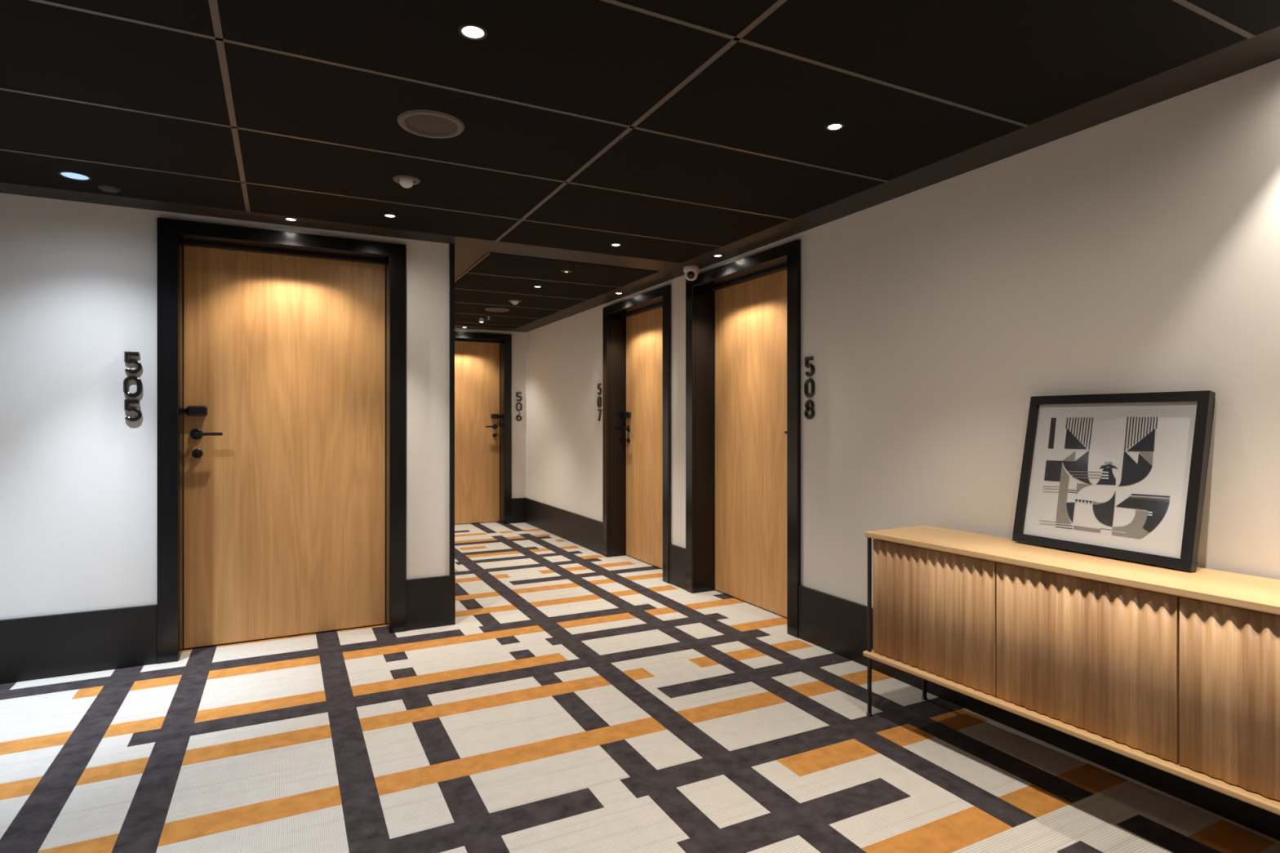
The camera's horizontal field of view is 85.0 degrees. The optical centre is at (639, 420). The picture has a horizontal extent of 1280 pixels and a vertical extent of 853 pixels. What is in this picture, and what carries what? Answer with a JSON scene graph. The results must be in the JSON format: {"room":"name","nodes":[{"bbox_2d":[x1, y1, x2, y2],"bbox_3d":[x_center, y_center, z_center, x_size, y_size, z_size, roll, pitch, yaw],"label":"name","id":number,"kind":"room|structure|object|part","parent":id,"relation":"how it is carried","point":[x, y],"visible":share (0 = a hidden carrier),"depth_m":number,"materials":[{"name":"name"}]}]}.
{"room":"hotel corridor","nodes":[
{"label":"hotel corridor","id":0,"kind":"room"},
{"bbox_2d":[0,192,449,619],"bbox_3d":[-3.169,0.080,3.205,4.470,2.240,0.250,0,0,-27],"label":"wall","id":1,"kind":"structure","parent":0,"point":[78,279],"depth_m":3.35,"materials":[{"name":"paint"}]},
{"bbox_2d":[0,604,156,684],"bbox_3d":[-3.742,1.055,2.760,3.045,0.290,0.020,0,0,-27],"label":"baseboard","id":2,"kind":"structure","parent":1,"relation":"attached to","point":[59,645],"depth_m":3.30,"materials":[{"name":"black"}]},
{"bbox_2d":[123,351,142,421],"bbox_3d":[-2.476,-0.165,3.409,0.074,0.341,0.016,0,0,-27],"label":"room number","id":3,"kind":"object","parent":1,"relation":"attached to","point":[126,354],"visible":1,"depth_m":3.40,"materials":[{"name":"black metal"}]},
{"bbox_2d":[156,217,406,663],"bbox_3d":[-1.909,0.100,3.816,1.177,2.203,0.246,0,0,-27],"label":"door","id":4,"kind":"structure","parent":1,"relation":"in","point":[282,355],"depth_m":3.83,"materials":[{"name":"brown wood"}]},
{"bbox_3d":[-2.318,0.072,3.649,0.058,0.058,0.052,0,0,-27],"label":"handle","id":5,"kind":"part","parent":4,"relation":"part of","materials":[{"name":"black metal"}]},
{"bbox_3d":[-2.256,0.070,3.650,0.132,0.017,0.014,0,0,-27],"label":"lever","id":6,"kind":"part","parent":4,"relation":"part of","materials":[{"name":"black metal"}]},
{"bbox_2d":[406,575,455,631],"bbox_3d":[-1.213,1.055,4.051,0.277,0.290,0.020,0,0,-27],"label":"baseboard","id":7,"kind":"structure","parent":1,"relation":"attached to","point":[430,601],"depth_m":4.04,"materials":[{"name":"black wood"}]},
{"bbox_2d":[449,243,454,575],"bbox_3d":[-1.113,-0.065,4.124,0.028,1.950,0.042,0,0,-27],"label":"trim","id":8,"kind":"structure","parent":1,"relation":"attached to","point":[451,245],"depth_m":4.10,"materials":[{"name":"black"}]},
{"bbox_2d":[454,328,525,498],"bbox_3d":[-2.148,0.080,7.970,2.180,2.240,0.250,0,0,-27],"label":"wall","id":9,"kind":"structure","parent":0,"point":[518,339],"depth_m":8.20,"materials":[{"name":"paint"}]},
{"bbox_2d":[454,331,511,524],"bbox_3d":[-2.073,0.100,7.976,1.176,2.203,0.246,0,0,-27],"label":"door","id":10,"kind":"structure","parent":9,"relation":"in","point":[482,361],"depth_m":8.12,"materials":[{"name":"brown wood"}]},
{"bbox_2d":[511,497,524,523],"bbox_3d":[-1.428,1.055,8.186,0.159,0.290,0.020,0,0,-27],"label":"baseboard","id":11,"kind":"structure","parent":9,"relation":"attached to","point":[517,504],"depth_m":8.18,"materials":[{"name":"black wood"}]},
{"bbox_2d":[515,392,522,421],"bbox_3d":[-1.418,-0.160,8.193,0.074,0.339,0.016,0,0,-27],"label":"room number","id":12,"kind":"object","parent":9,"relation":"attached to","point":[517,393],"visible":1,"depth_m":8.19,"materials":[{"name":"black metal"}]},
{"bbox_2d":[0,0,1279,332],"bbox_3d":[-1.607,-1.087,2.323,6.450,0.106,10.800,0,0,-27],"label":"ceiling","id":13,"kind":"structure","parent":0,"point":[677,134],"depth_m":2.32,"materials":[{"name":"black"}]},
{"bbox_2d":[57,170,91,180],"bbox_3d":[-2.391,-1.034,2.956,0.112,0.003,0.112,0,0,-27],"label":"recessed light","id":14,"kind":"object","parent":13,"relation":"in","point":[70,175],"visible":1,"depth_m":2.96,"materials":[{"name":"white"}]},
{"bbox_2d":[97,185,121,192],"bbox_3d":[-2.365,-1.031,3.115,0.084,0.010,0.084,0,0,-27],"label":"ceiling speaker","id":15,"kind":"object","parent":13,"relation":"attached to","point":[105,188],"visible":1,"depth_m":3.10,"materials":[{"name":"black"}]},
{"bbox_2d":[284,217,297,221],"bbox_3d":[-1.803,-1.038,3.610,0.065,0.003,0.065,0,0,-27],"label":"recessed light","id":16,"kind":"object","parent":13,"relation":"in","point":[289,219],"visible":1,"depth_m":3.60,"materials":[{"name":"white"}]},
{"bbox_2d":[382,213,396,217],"bbox_3d":[-1.264,-1.034,3.531,0.065,0.003,0.065,0,0,-27],"label":"recessed light","id":17,"kind":"object","parent":13,"relation":"in","point":[388,215],"visible":1,"depth_m":3.53,"materials":[{"name":"white"}]},
{"bbox_2d":[392,175,420,187],"bbox_3d":[-1.005,-1.019,3.007,0.112,0.034,0.112,0,0,-27],"label":"detector","id":18,"kind":"object","parent":13,"relation":"attached to","point":[406,181],"visible":1,"depth_m":2.98,"materials":[{"name":"white plastic"}]},
{"bbox_2d":[396,109,464,138],"bbox_3d":[-0.729,-1.032,2.440,0.226,0.008,0.226,0,0,-27],"label":"ceiling speaker","id":19,"kind":"object","parent":13,"relation":"attached to","point":[422,122],"visible":1,"depth_m":2.43,"materials":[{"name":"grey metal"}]},
{"bbox_2d":[404,114,457,134],"bbox_3d":[-0.729,-1.033,2.440,0.178,0.002,0.178,0,0,-27],"label":"grille","id":20,"kind":"object","parent":19,"relation":"attached to","point":[416,124],"depth_m":2.44,"materials":[{"name":"white metal"}]},
{"bbox_2d":[457,23,487,39],"bbox_3d":[-0.445,-1.034,1.861,0.076,0.003,0.076,0,0,-27],"label":"recessed light","id":21,"kind":"object","parent":13,"relation":"in","point":[470,31],"visible":1,"depth_m":1.86,"materials":[{"name":"white"}]},
{"bbox_2d":[479,315,492,322],"bbox_3d":[-1.516,-1.000,6.861,0.130,0.072,0.068,0,0,-27],"label":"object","id":22,"kind":"object","parent":13,"relation":"attached to","point":[481,320],"visible":1,"depth_m":6.84,"materials":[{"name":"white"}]},
{"bbox_2d":[484,307,509,311],"bbox_3d":[-1.334,-1.032,6.527,0.226,0.008,0.226,0,0,-27],"label":"ceiling speaker","id":23,"kind":"object","parent":13,"relation":"attached to","point":[490,309],"visible":1,"depth_m":6.51,"materials":[{"name":"grey metal"}]},
{"bbox_2d":[488,308,506,311],"bbox_3d":[-1.334,-1.033,6.527,0.178,0.002,0.178,0,0,-27],"label":"grille","id":24,"kind":"object","parent":23,"relation":"attached to","point":[489,309],"depth_m":6.51,"materials":[{"name":"white metal"}]},
{"bbox_2d":[508,299,520,304],"bbox_3d":[-1.084,-1.019,6.049,0.112,0.034,0.112,0,0,-27],"label":"detector","id":25,"kind":"object","parent":13,"relation":"attached to","point":[513,301],"visible":1,"depth_m":6.02,"materials":[{"name":"white plastic"}]},
{"bbox_2d":[560,270,572,272],"bbox_3d":[-0.510,-1.031,4.848,0.080,0.010,0.080,0,0,-27],"label":"recessed light","id":26,"kind":"object","parent":13,"relation":"in","point":[562,271],"visible":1,"depth_m":4.84,"materials":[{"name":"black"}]},
{"bbox_2d":[610,243,621,246],"bbox_3d":[-0.142,-1.034,4.116,0.065,0.003,0.065,0,0,-27],"label":"recessed light","id":27,"kind":"object","parent":13,"relation":"in","point":[612,244],"visible":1,"depth_m":4.11,"materials":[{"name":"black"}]},
{"bbox_2d":[683,265,698,280],"bbox_3d":[0.347,-0.994,4.735,0.104,0.092,0.106,0,0,1],"label":"security camera","id":28,"kind":"object","parent":13,"relation":"attached to","point":[691,272],"visible":1,"depth_m":4.69,"materials":[{"name":"white plastic"}]},
{"bbox_2d":[712,254,722,257],"bbox_3d":[0.491,-1.038,4.405,0.065,0.003,0.065,0,0,-27],"label":"recessed light","id":29,"kind":"object","parent":13,"relation":"in","point":[713,255],"visible":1,"depth_m":4.41,"materials":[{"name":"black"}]},
{"bbox_2d":[825,122,844,130],"bbox_3d":[0.686,-1.034,2.461,0.065,0.003,0.065,0,0,-27],"label":"recessed light","id":30,"kind":"object","parent":13,"relation":"in","point":[835,126],"visible":1,"depth_m":2.46,"materials":[{"name":"white"}]},
{"bbox_2d":[0,521,1279,852],"bbox_3d":[-1.652,1.200,2.301,6.350,0.001,10.800,0,0,-27],"label":"floor","id":31,"kind":"structure","parent":0,"point":[577,699],"depth_m":2.54,"materials":[{"name":"carpet"}]},
{"bbox_2d":[862,524,1279,815],"bbox_3d":[1.478,0.827,2.214,0.378,0.747,1.665,0,0,-29],"label":"sideboard","id":32,"kind":"object","parent":31,"relation":"on","point":[1176,672],"visible":0.99,"depth_m":2.09,"materials":[{"name":"brown wood"}]},
{"bbox_3d":[0.934,0.839,2.845,0.017,0.722,0.017,0,0,-29],"label":"leg","id":33,"kind":"part","parent":32,"relation":"part of","materials":[{"name":"black metal"}]},
{"bbox_3d":[1.225,0.839,3.007,0.017,0.722,0.017,0,0,-29],"label":"leg","id":34,"kind":"part","parent":32,"relation":"part of","materials":[{"name":"black metal"}]},
{"bbox_3d":[1.082,0.709,2.604,0.020,0.455,0.529,0,0,-29],"label":"door","id":35,"kind":"part","parent":32,"relation":"part of","materials":[{"name":"brown wood"}]},
{"bbox_3d":[1.343,0.709,2.139,0.020,0.455,0.526,0,0,-29],"label":"door","id":36,"kind":"part","parent":32,"relation":"part of","materials":[{"name":"brown wood"}]},
{"bbox_2d":[1012,390,1215,572],"bbox_3d":[1.569,0.180,2.364,0.135,0.543,0.584,0,0,-25],"label":"framed print","id":37,"kind":"object","parent":32,"relation":"on","point":[1120,476],"visible":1,"depth_m":2.31,"materials":[{"name":"black"}]},
{"bbox_3d":[1.604,0.709,1.673,0.020,0.455,0.529,0,0,-29],"label":"door","id":38,"kind":"part","parent":32,"relation":"part of","materials":[{"name":"brown wood"}]},
{"bbox_2d":[525,58,1279,608],"bbox_3d":[1.166,0.080,3.599,0.250,2.240,10.550,0,0,-27],"label":"wall","id":39,"kind":"structure","parent":0,"point":[1138,251],"depth_m":2.75,"materials":[{"name":"paint"}]},
{"bbox_2d":[524,497,602,555],"bbox_3d":[-0.834,1.055,7.220,0.020,0.290,2.280,0,0,-27],"label":"baseboard","id":40,"kind":"structure","parent":39,"relation":"attached to","point":[586,532],"depth_m":7.02,"materials":[{"name":"black wood"}]},
{"bbox_2d":[596,382,601,421],"bbox_3d":[-0.367,-0.165,6.309,0.016,0.341,0.078,0,0,-27],"label":"room number","id":41,"kind":"object","parent":39,"relation":"attached to","point":[599,398],"visible":1,"depth_m":6.29,"materials":[{"name":"black metal"}]},
{"bbox_2d":[602,284,671,583],"bbox_3d":[0.048,0.100,5.728,0.246,2.203,1.186,0,0,-27],"label":"door","id":42,"kind":"structure","parent":39,"relation":"in","point":[637,330],"depth_m":5.97,"materials":[{"name":"brown wood"}]},
{"bbox_2d":[668,543,685,590],"bbox_3d":[0.282,1.055,5.035,0.020,0.290,0.268,0,0,-27],"label":"baseboard","id":43,"kind":"structure","parent":39,"relation":"attached to","point":[677,554],"depth_m":5.04,"materials":[{"name":"black"}]},
{"bbox_2d":[685,239,800,637],"bbox_3d":[0.704,0.100,4.443,0.246,2.203,1.201,0,0,-27],"label":"door","id":44,"kind":"structure","parent":39,"relation":"in","point":[743,316],"depth_m":4.57,"materials":[{"name":"brown wood"}]},
{"bbox_2d":[804,356,814,419],"bbox_3d":[0.918,-0.176,3.792,0.016,0.339,0.074,0,0,-27],"label":"room number","id":45,"kind":"object","parent":39,"relation":"attached to","point":[807,365],"visible":1,"depth_m":3.78,"materials":[{"name":"black metal"}]},
{"bbox_2d":[798,585,1279,840],"bbox_3d":[2.161,1.055,1.353,0.020,0.290,5.645,0,0,-27],"label":"baseboard","id":46,"kind":"structure","parent":39,"relation":"attached to","point":[837,625],"depth_m":2.75,"materials":[{"name":"black"}]}
]}

